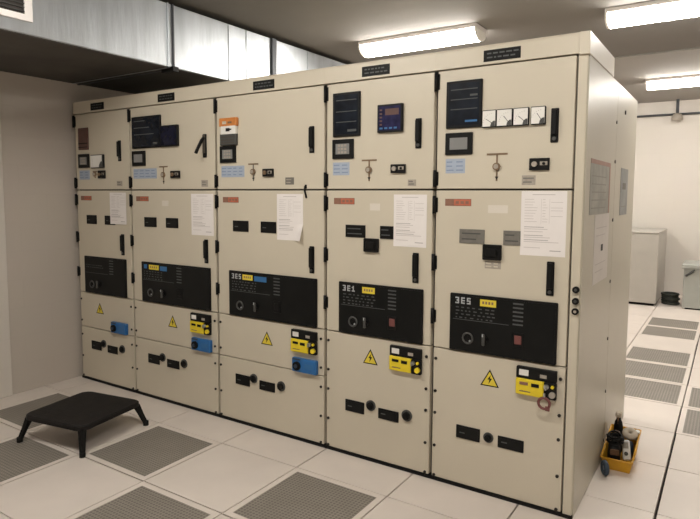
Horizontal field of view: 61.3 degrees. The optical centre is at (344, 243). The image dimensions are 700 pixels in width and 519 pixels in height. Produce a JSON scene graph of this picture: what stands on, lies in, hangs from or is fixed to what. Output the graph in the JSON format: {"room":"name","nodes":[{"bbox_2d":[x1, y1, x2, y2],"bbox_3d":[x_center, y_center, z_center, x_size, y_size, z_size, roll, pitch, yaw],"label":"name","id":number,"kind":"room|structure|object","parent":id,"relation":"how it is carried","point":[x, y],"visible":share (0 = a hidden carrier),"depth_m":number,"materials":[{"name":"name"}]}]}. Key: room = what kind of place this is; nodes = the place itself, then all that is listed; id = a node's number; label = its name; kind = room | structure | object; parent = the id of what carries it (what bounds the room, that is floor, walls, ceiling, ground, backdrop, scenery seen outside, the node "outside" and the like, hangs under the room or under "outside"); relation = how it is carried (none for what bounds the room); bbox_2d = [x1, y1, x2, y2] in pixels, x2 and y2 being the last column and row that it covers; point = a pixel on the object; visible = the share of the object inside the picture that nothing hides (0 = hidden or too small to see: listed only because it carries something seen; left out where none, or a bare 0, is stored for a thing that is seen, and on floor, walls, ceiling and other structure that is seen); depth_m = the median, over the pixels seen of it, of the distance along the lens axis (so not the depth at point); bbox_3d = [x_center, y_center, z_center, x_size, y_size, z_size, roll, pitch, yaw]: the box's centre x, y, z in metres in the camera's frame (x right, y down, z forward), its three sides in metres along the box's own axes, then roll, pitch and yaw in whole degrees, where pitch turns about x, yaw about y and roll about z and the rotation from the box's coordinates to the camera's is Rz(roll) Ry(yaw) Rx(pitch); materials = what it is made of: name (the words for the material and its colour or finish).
{"room":"electrical room","nodes":[
{"label":"electrical room","id":0,"kind":"room"},
{"bbox_2d":[0,71,131,393],"bbox_3d":[-1.565,-0.496,6.241,0.150,3.300,13.000,3,6,33],"label":"wall","id":1,"kind":"structure","parent":0,"point":[38,136],"depth_m":4.78,"materials":[{"name":"white paint"}]},
{"bbox_2d":[0,115,12,398],"bbox_3d":[-3.793,0.092,2.730,0.020,2.490,4.325,3,6,33],"label":"trim","id":2,"kind":"structure","parent":1,"relation":"attached to","point":[5,348],"depth_m":4.54,"materials":[{"name":"white paint"}]},
{"bbox_2d":[0,0,346,93],"bbox_3d":[-0.986,-1.618,5.769,1.215,0.480,12.600,3,6,33],"label":"ventilation duct","id":3,"kind":"object","parent":1,"relation":"attached to","point":[128,46],"visible":0.44,"depth_m":4.26,"materials":[{"name":"silver metal"}]},
{"bbox_2d":[0,0,32,22],"bbox_3d":[-2.094,-1.421,3.024,0.017,0.328,0.982,3,6,33],"label":"grille","id":4,"kind":"object","parent":3,"relation":"attached to","point":[16,11],"depth_m":3.37,"materials":[{"name":"grey plastic"}]},
{"bbox_2d":[0,295,699,518],"bbox_3d":[1.688,1.290,4.242,7.850,0.100,12.900,3,6,33],"label":"floor","id":5,"kind":"structure","parent":0,"point":[663,480],"depth_m":3.37,"materials":[{"name":"white tile"}]},
{"bbox_2d":[0,391,72,432],"bbox_3d":[-2.202,1.231,4.330,0.593,0.031,0.593,3,6,33],"label":"vent panel","id":6,"kind":"object","parent":5,"relation":"in","point":[14,415],"visible":0.48,"depth_m":4.33,"materials":[{"name":"grey metal"}]},
{"bbox_2d":[0,433,77,485],"bbox_3d":[-2.030,1.301,3.502,0.593,0.031,0.593,3,6,33],"label":"vent panel","id":7,"kind":"object","parent":5,"relation":"in","point":[34,454],"visible":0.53,"depth_m":3.56,"materials":[{"name":"grey metal"}]},
{"bbox_2d":[16,391,148,457],"bbox_3d":[-1.718,1.165,3.897,0.575,0.176,0.576,2,5,23],"label":"step stool","id":8,"kind":"object","parent":5,"relation":"on","point":[81,412],"visible":1,"depth_m":3.81,"materials":[{"name":"black plastic"}]},
{"bbox_2d":[72,95,136,392],"bbox_3d":[-1.531,-0.043,5.455,0.722,2.328,1.672,3,6,33],"label":"tall cabinet","id":9,"kind":"object","parent":5,"relation":"on","point":[102,128],"visible":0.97,"depth_m":4.79,"materials":[{"name":"beige metal"}]},
{"bbox_2d":[89,280,94,287],"bbox_3d":[-2.098,0.336,4.897,0.065,0.065,0.012,3,6,33],"label":"socket","id":10,"kind":"object","parent":9,"relation":"attached to","point":[91,282],"depth_m":4.89,"materials":[{"name":"grey plastic"}]},
{"bbox_2d":[97,170,105,177],"bbox_3d":[-1.957,-0.556,4.740,0.089,0.064,0.025,3,6,33],"label":"switch","id":11,"kind":"object","parent":9,"relation":"attached to","point":[100,173],"depth_m":4.73,"materials":[{"name":"black plastic"}]},
{"bbox_2d":[100,340,105,347],"bbox_3d":[-2.002,0.830,4.881,0.064,0.064,0.025,3,6,33],"label":"socket","id":12,"kind":"object","parent":9,"relation":"attached to","point":[102,342],"depth_m":4.88,"materials":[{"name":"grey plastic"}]},
{"bbox_2d":[110,193,126,224],"bbox_3d":[-1.790,-0.278,4.657,0.204,0.250,0.001,3,6,33],"label":"printed sheet","id":13,"kind":"object","parent":9,"relation":"attached to","point":[117,200],"visible":1,"depth_m":4.65,"materials":[{"name":"white paper"}]},
{"bbox_2d":[119,345,124,352],"bbox_3d":[-1.798,0.852,4.749,0.066,0.066,0.025,3,6,33],"label":"socket","id":14,"kind":"object","parent":9,"relation":"attached to","point":[121,347],"depth_m":4.74,"materials":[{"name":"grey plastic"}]},
{"bbox_2d":[66,481,220,518],"bbox_3d":[-1.027,1.360,2.846,0.593,0.031,0.593,3,6,33],"label":"vent panel","id":15,"kind":"object","parent":5,"relation":"in","point":[143,500],"visible":0.97,"depth_m":2.98,"materials":[{"name":"grey metal"}]},
{"bbox_2d":[85,423,220,481],"bbox_3d":[-1.199,1.290,3.674,0.593,0.031,0.593,3,6,33],"label":"vent panel","id":16,"kind":"object","parent":5,"relation":"in","point":[142,455],"visible":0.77,"depth_m":3.63,"materials":[{"name":"grey metal"}]},
{"bbox_2d":[127,83,220,416],"bbox_3d":[-0.858,-0.002,4.989,0.928,2.328,1.716,3,6,33],"label":"tall cabinet","id":17,"kind":"object","parent":5,"relation":"on","point":[173,132],"visible":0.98,"depth_m":4.33,"materials":[{"name":"beige metal"}]},
{"bbox_2d":[147,288,152,296],"bbox_3d":[-1.481,0.372,4.494,0.065,0.065,0.012,3,6,33],"label":"socket","id":18,"kind":"object","parent":17,"relation":"attached to","point":[149,290],"depth_m":4.49,"materials":[{"name":"grey plastic"}]},
{"bbox_2d":[159,353,165,361],"bbox_3d":[-1.391,0.865,4.482,0.064,0.064,0.025,3,6,33],"label":"socket","id":19,"kind":"object","parent":17,"relation":"attached to","point":[162,356],"depth_m":4.48,"materials":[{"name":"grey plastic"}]},
{"bbox_2d":[170,171,179,177],"bbox_3d":[-1.230,-0.501,4.266,0.095,0.052,0.025,3,6,33],"label":"switch","id":20,"kind":"object","parent":17,"relation":"attached to","point":[173,174],"depth_m":4.26,"materials":[{"name":"black plastic"}]},
{"bbox_2d":[180,359,186,367],"bbox_3d":[-1.192,0.887,4.353,0.066,0.066,0.025,3,6,33],"label":"socket","id":21,"kind":"object","parent":17,"relation":"attached to","point":[183,362],"depth_m":4.35,"materials":[{"name":"grey plastic"}]},
{"bbox_2d":[191,194,213,235],"bbox_3d":[-1.004,-0.204,4.154,0.221,0.292,0.001,3,6,33],"label":"printed sheet","id":22,"kind":"object","parent":17,"relation":"attached to","point":[202,216],"visible":1,"depth_m":4.15,"materials":[{"name":"white paper"}]},
{"bbox_2d":[213,68,328,447],"bbox_3d":[-0.076,0.042,4.504,0.924,2.328,1.672,3,6,33],"label":"tall cabinet","id":23,"kind":"object","parent":5,"relation":"on","point":[272,129],"visible":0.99,"depth_m":3.83,"materials":[{"name":"beige metal"}]},
{"bbox_2d":[236,301,243,309],"bbox_3d":[-0.710,0.418,3.990,0.065,0.065,0.012,3,6,33],"label":"socket","id":24,"kind":"object","parent":23,"relation":"attached to","point":[239,304],"depth_m":3.98,"materials":[{"name":"grey plastic"}]},
{"bbox_2d":[250,374,257,382],"bbox_3d":[-0.620,0.911,3.978,0.064,0.064,0.025,3,6,33],"label":"socket","id":25,"kind":"object","parent":23,"relation":"attached to","point":[253,377],"depth_m":3.97,"materials":[{"name":"grey plastic"}]},
{"bbox_2d":[262,169,273,176],"bbox_3d":[-0.496,-0.456,3.787,0.088,0.050,0.025,3,6,33],"label":"switch","id":26,"kind":"object","parent":23,"relation":"attached to","point":[265,172],"depth_m":3.78,"materials":[{"name":"black plastic"}]},
{"bbox_2d":[277,381,284,390],"bbox_3d":[-0.421,0.932,3.849,0.066,0.066,0.025,3,6,33],"label":"socket","id":27,"kind":"object","parent":23,"relation":"attached to","point":[280,384],"depth_m":3.84,"materials":[{"name":"grey plastic"}]},
{"bbox_2d":[277,194,302,240],"bbox_3d":[-0.357,-0.166,3.711,0.208,0.292,0.036,3,6,33],"label":"printed sheet","id":28,"kind":"object","parent":23,"relation":"attached to","point":[289,206],"visible":1,"depth_m":3.72,"materials":[{"name":"white paper"}]},
{"bbox_2d":[223,468,385,518],"bbox_3d":[-0.196,1.349,3.018,0.593,0.031,0.593,3,6,33],"label":"vent panel","id":29,"kind":"object","parent":5,"relation":"in","point":[298,494],"visible":0.94,"depth_m":3.06,"materials":[{"name":"grey metal"}]},
{"bbox_2d":[323,52,438,477],"bbox_3d":[0.608,0.082,4.059,0.722,2.328,1.670,3,6,33],"label":"tall cabinet","id":30,"kind":"object","parent":5,"relation":"on","point":[382,115],"visible":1,"depth_m":3.38,"materials":[{"name":"beige metal"}]},
{"bbox_2d":[348,316,356,326],"bbox_3d":[0.046,0.462,3.495,0.065,0.065,0.012,3,6,33],"label":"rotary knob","id":31,"kind":"object","parent":30,"relation":"attached to","point":[352,320],"depth_m":3.49,"materials":[{"name":"grey plastic"}]},
{"bbox_2d":[366,400,375,410],"bbox_3d":[0.148,0.956,3.476,0.064,0.064,0.025,3,6,33],"label":"knob","id":32,"kind":"object","parent":30,"relation":"attached to","point":[370,404],"depth_m":3.47,"materials":[{"name":"black plastic"}]},
{"bbox_2d":[390,164,405,172],"bbox_3d":[0.292,-0.416,3.271,0.091,0.049,0.025,3,6,33],"label":"switch","id":33,"kind":"object","parent":30,"relation":"attached to","point":[394,168],"depth_m":3.27,"materials":[{"name":"black plastic"}]},
{"bbox_2d":[401,410,411,421],"bbox_3d":[0.347,0.978,3.346,0.066,0.066,0.025,3,6,33],"label":"knob","id":34,"kind":"object","parent":30,"relation":"attached to","point":[406,415],"depth_m":3.34,"materials":[{"name":"black plastic"}]},
{"bbox_2d":[393,194,426,247],"bbox_3d":[0.359,-0.126,3.263,0.203,0.290,0.001,3,6,33],"label":"printed sheet","id":35,"kind":"object","parent":30,"relation":"attached to","point":[410,211],"visible":1,"depth_m":3.26,"materials":[{"name":"white paper"}]},
{"bbox_2d":[429,30,637,518],"bbox_3d":[1.228,0.118,3.653,0.774,2.330,1.670,3,6,33],"label":"tall cabinet","id":36,"kind":"object","parent":5,"relation":"on","point":[511,328],"visible":1,"depth_m":3.00,"materials":[{"name":"beige metal"}]},
{"bbox_2d":[462,332,472,343],"bbox_3d":[0.645,0.497,3.104,0.065,0.065,0.012,3,6,33],"label":"socket","id":37,"kind":"object","parent":36,"relation":"attached to","point":[467,337],"depth_m":3.10,"materials":[{"name":"grey plastic"}]},
{"bbox_2d":[483,432,492,442],"bbox_3d":[0.747,1.017,3.087,0.054,0.054,0.025,3,6,33],"label":"knob","id":38,"kind":"object","parent":36,"relation":"attached to","point":[487,436],"depth_m":3.08,"materials":[{"name":"black plastic"}]},
{"bbox_2d":[529,158,549,169],"bbox_3d":[0.937,-0.384,2.849,0.095,0.058,0.025,3,6,33],"label":"switch","id":39,"kind":"object","parent":36,"relation":"attached to","point":[534,163],"depth_m":2.84,"materials":[{"name":"black plastic"}]},
{"bbox_2d":[520,191,566,256],"bbox_3d":[0.963,-0.097,2.868,0.217,0.316,0.001,3,6,33],"label":"printed sheet","id":40,"kind":"object","parent":36,"relation":"attached to","point":[543,213],"visible":1,"depth_m":2.87,"materials":[{"name":"white paper"}]},
{"bbox_2d":[537,393,550,411],"bbox_3d":[0.970,0.772,2.876,0.068,0.086,0.014,3,6,33],"label":"ring","id":41,"kind":"object","parent":36,"relation":"hanging from","point":[547,408],"visible":1,"depth_m":2.87,"materials":[{"name":"red plastic"}]},
{"bbox_2d":[589,158,610,214],"bbox_3d":[1.333,-0.293,3.077,0.002,0.275,0.540,3,6,33],"label":"sheet","id":42,"kind":"object","parent":36,"relation":"attached to","point":[600,174],"visible":1,"depth_m":3.05,"materials":[{"name":"white paper"}]},
{"bbox_2d":[592,213,608,285],"bbox_3d":[1.379,0.022,3.174,0.002,0.362,0.410,3,6,33],"label":"sheet","id":43,"kind":"object","parent":36,"relation":"attached to","point":[601,228],"visible":1,"depth_m":3.16,"materials":[{"name":"white paper"}]},
{"bbox_2d":[619,168,627,214],"bbox_3d":[1.765,-0.328,3.735,0.002,0.290,0.285,3,6,33],"label":"sheet","id":44,"kind":"object","parent":36,"relation":"attached to","point":[624,172],"visible":1,"depth_m":3.73,"materials":[{"name":"grey paper"}]},
{"bbox_2d":[600,460,609,475],"bbox_3d":[1.473,1.269,3.344,0.027,0.088,0.087,1,5,5],"label":"tape roll","id":45,"kind":"object","parent":5,"relation":"on","point":[604,466],"visible":1,"depth_m":3.32,"materials":[{"name":"blue plastic"}]},
{"bbox_2d":[600,424,641,473],"bbox_3d":[1.647,1.222,3.520,0.174,0.154,0.354,3,6,33],"label":"tray","id":46,"kind":"object","parent":5,"relation":"on","point":[621,465],"visible":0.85,"depth_m":3.41,"materials":[{"name":"yellow plastic"}]},
{"bbox_2d":[607,442,619,459],"bbox_3d":[1.578,1.229,3.463,0.069,0.125,0.106,2,5,22],"label":"tool pouch","id":47,"kind":"object","parent":46,"relation":"in","point":[613,452],"visible":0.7,"depth_m":3.42,"materials":[{"name":"black fabric"}]},
{"bbox_2d":[606,430,623,444],"bbox_3d":[1.581,1.138,3.454,0.097,0.058,0.124,3,6,33],"label":"cable bundle","id":48,"kind":"object","parent":47,"relation":"on","point":[612,438],"visible":1,"depth_m":3.43,"materials":[{"name":"black rubber"}]},
{"bbox_2d":[614,411,622,451],"bbox_3d":[1.671,1.153,3.613,0.052,0.252,0.071,3,6,33],"label":"spray bottle","id":49,"kind":"object","parent":46,"relation":"in","point":[618,425],"visible":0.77,"depth_m":3.60,"materials":[{"name":"black plastic"}]},
{"bbox_2d":[622,440,630,460],"bbox_3d":[1.651,1.211,3.461,0.044,0.110,0.085,1,5,13],"label":"meter","id":50,"kind":"object","parent":46,"relation":"in","point":[626,451],"visible":0.9,"depth_m":3.45,"materials":[{"name":"white plastic"}]},
{"bbox_2d":[630,441,633,458],"bbox_3d":[1.708,1.239,3.559,0.059,0.090,0.078,3,6,33],"label":"bundle","id":51,"kind":"object","parent":46,"relation":"in","point":[631,442],"visible":0.38,"depth_m":3.53,"materials":[{"name":"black plastic"}]},
{"bbox_2d":[622,427,637,439],"bbox_3d":[1.724,1.148,3.569,0.083,0.059,0.083,-2,5,-26],"label":"roll","id":52,"kind":"object","parent":51,"relation":"on","point":[629,433],"visible":1,"depth_m":3.55,"materials":[{"name":"beige fabric"}]},
{"bbox_2d":[629,228,666,305],"bbox_3d":[4.488,0.315,9.088,0.692,1.065,1.220,3,6,33],"label":"storage cabinet","id":53,"kind":"object","parent":5,"relation":"on","point":[648,245],"visible":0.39,"depth_m":8.53,"materials":[{"name":"grey metal"}]},
{"bbox_2d":[624,376,686,409],"bbox_3d":[2.453,1.207,4.862,0.593,0.031,0.593,3,6,33],"label":"vent panel","id":54,"kind":"object","parent":5,"relation":"in","point":[637,388],"visible":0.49,"depth_m":4.81,"materials":[{"name":"grey metal"}]},
{"bbox_2d":[625,359,690,384],"bbox_3d":[2.783,1.167,5.362,0.593,0.031,0.593,3,6,33],"label":"vent panel","id":55,"kind":"object","parent":5,"relation":"in","point":[634,368],"visible":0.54,"depth_m":5.33,"materials":[{"name":"grey metal"}]},
{"bbox_2d":[626,345,694,368],"bbox_3d":[3.112,1.127,5.862,0.593,0.031,0.593,3,6,33],"label":"vent panel","id":56,"kind":"object","parent":5,"relation":"in","point":[676,358],"visible":0.7,"depth_m":5.84,"materials":[{"name":"grey metal"}]},
{"bbox_2d":[638,325,699,343],"bbox_3d":[3.770,1.047,6.862,0.593,0.031,0.593,3,6,33],"label":"vent panel","id":57,"kind":"object","parent":5,"relation":"in","point":[676,333],"visible":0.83,"depth_m":6.86,"materials":[{"name":"grey metal"}]},
{"bbox_2d":[661,292,679,304],"bbox_3d":[4.776,0.801,8.665,0.258,0.164,0.253,3,6,33],"label":"cable coil","id":58,"kind":"object","parent":5,"relation":"on","point":[668,298],"visible":1,"depth_m":8.58,"materials":[{"name":"black rubber"}]},
{"bbox_2d":[644,316,699,330],"bbox_3d":[4.099,1.007,7.362,0.593,0.031,0.593,3,6,33],"label":"vent panel","id":59,"kind":"object","parent":5,"relation":"in","point":[654,321],"visible":0.78,"depth_m":7.35,"materials":[{"name":"grey metal"}]},
{"bbox_2d":[676,407,699,437],"bbox_3d":[2.626,1.277,4.034,0.593,0.031,0.593,3,6,33],"label":"vent panel","id":60,"kind":"object","parent":5,"relation":"in","point":[689,421],"visible":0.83,"depth_m":4.12,"materials":[{"name":"grey metal"}]},
{"bbox_2d":[682,260,699,309],"bbox_3d":[5.266,0.603,8.255,0.950,0.635,0.674,3,6,33],"label":"metal bin","id":61,"kind":"object","parent":5,"relation":"on","point":[691,281],"visible":1,"depth_m":8.21,"materials":[{"name":"grey metal"}]},
{"bbox_2d":[683,386,699,409],"bbox_3d":[2.955,1.237,4.534,0.593,0.031,0.593,3,6,33],"label":"vent panel","id":62,"kind":"object","parent":5,"relation":"in","point":[692,396],"visible":0.83,"depth_m":4.63,"materials":[{"name":"grey metal"}]},
{"bbox_2d":[159,0,699,63],"bbox_3d":[0.573,-1.730,2.265,7.850,0.262,8.784,3,6,33],"label":"ceiling","id":63,"kind":"structure","parent":0,"point":[331,29],"depth_m":4.85,"materials":[{"name":"white paint"}]},
{"bbox_2d":[358,23,486,57],"bbox_3d":[0.670,-1.801,5.289,1.150,0.122,0.250,3,6,33],"label":"fluorescent light","id":64,"kind":"object","parent":63,"relation":"attached to","point":[472,32],"visible":1,"depth_m":5.17,"materials":[{"name":"white plastic"}]},
{"bbox_2d":[605,0,699,28],"bbox_3d":[2.523,-1.709,4.280,1.150,0.122,0.250,3,6,33],"label":"fluorescent light","id":65,"kind":"object","parent":63,"relation":"attached to","point":[657,10],"visible":1,"depth_m":4.35,"materials":[{"name":"white plastic"}]},
{"bbox_2d":[613,49,699,103],"bbox_3d":[4.112,-2.203,7.636,7.850,0.180,4.116,3,6,33],"label":"ceiling","id":66,"kind":"structure","parent":0,"point":[631,73],"depth_m":7.14,"materials":[{"name":"white paint"}]},
{"bbox_2d":[645,74,699,89],"bbox_3d":[4.395,-2.026,7.354,1.150,0.122,0.250,3,6,33],"label":"fluorescent light","id":67,"kind":"object","parent":66,"relation":"attached to","point":[687,80],"visible":1,"depth_m":7.42,"materials":[{"name":"white plastic"}]},
{"bbox_2d":[671,99,682,120],"bbox_3d":[5.143,-2.066,9.126,0.160,0.329,0.160,3,6,33],"label":"fitting","id":68,"kind":"object","parent":66,"relation":"hanging from","point":[677,116],"visible":1,"depth_m":9.10,"materials":[{"name":"white plastic"}]},
{"bbox_2d":[671,113,682,120],"bbox_3d":[5.143,-1.960,9.135,0.160,0.118,0.160,3,6,33],"label":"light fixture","id":69,"kind":"object","parent":68,"relation":"on","point":[677,116],"depth_m":9.08,"materials":[{"name":"white plastic"}]},
{"bbox_2d":[632,99,699,295],"bbox_3d":[5.220,-0.734,9.464,7.650,3.300,0.150,3,6,33],"label":"wall","id":70,"kind":"structure","parent":0,"point":[666,195],"depth_m":9.39,"materials":[{"name":"white paint"}]},
{"bbox_2d":[637,112,699,117],"bbox_3d":[6.021,-1.977,8.702,5.200,0.040,0.075,3,6,33],"label":"conduit","id":71,"kind":"object","parent":70,"relation":"attached to","point":[687,113],"visible":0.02,"depth_m":9.31,"materials":[{"name":"grey metal"}]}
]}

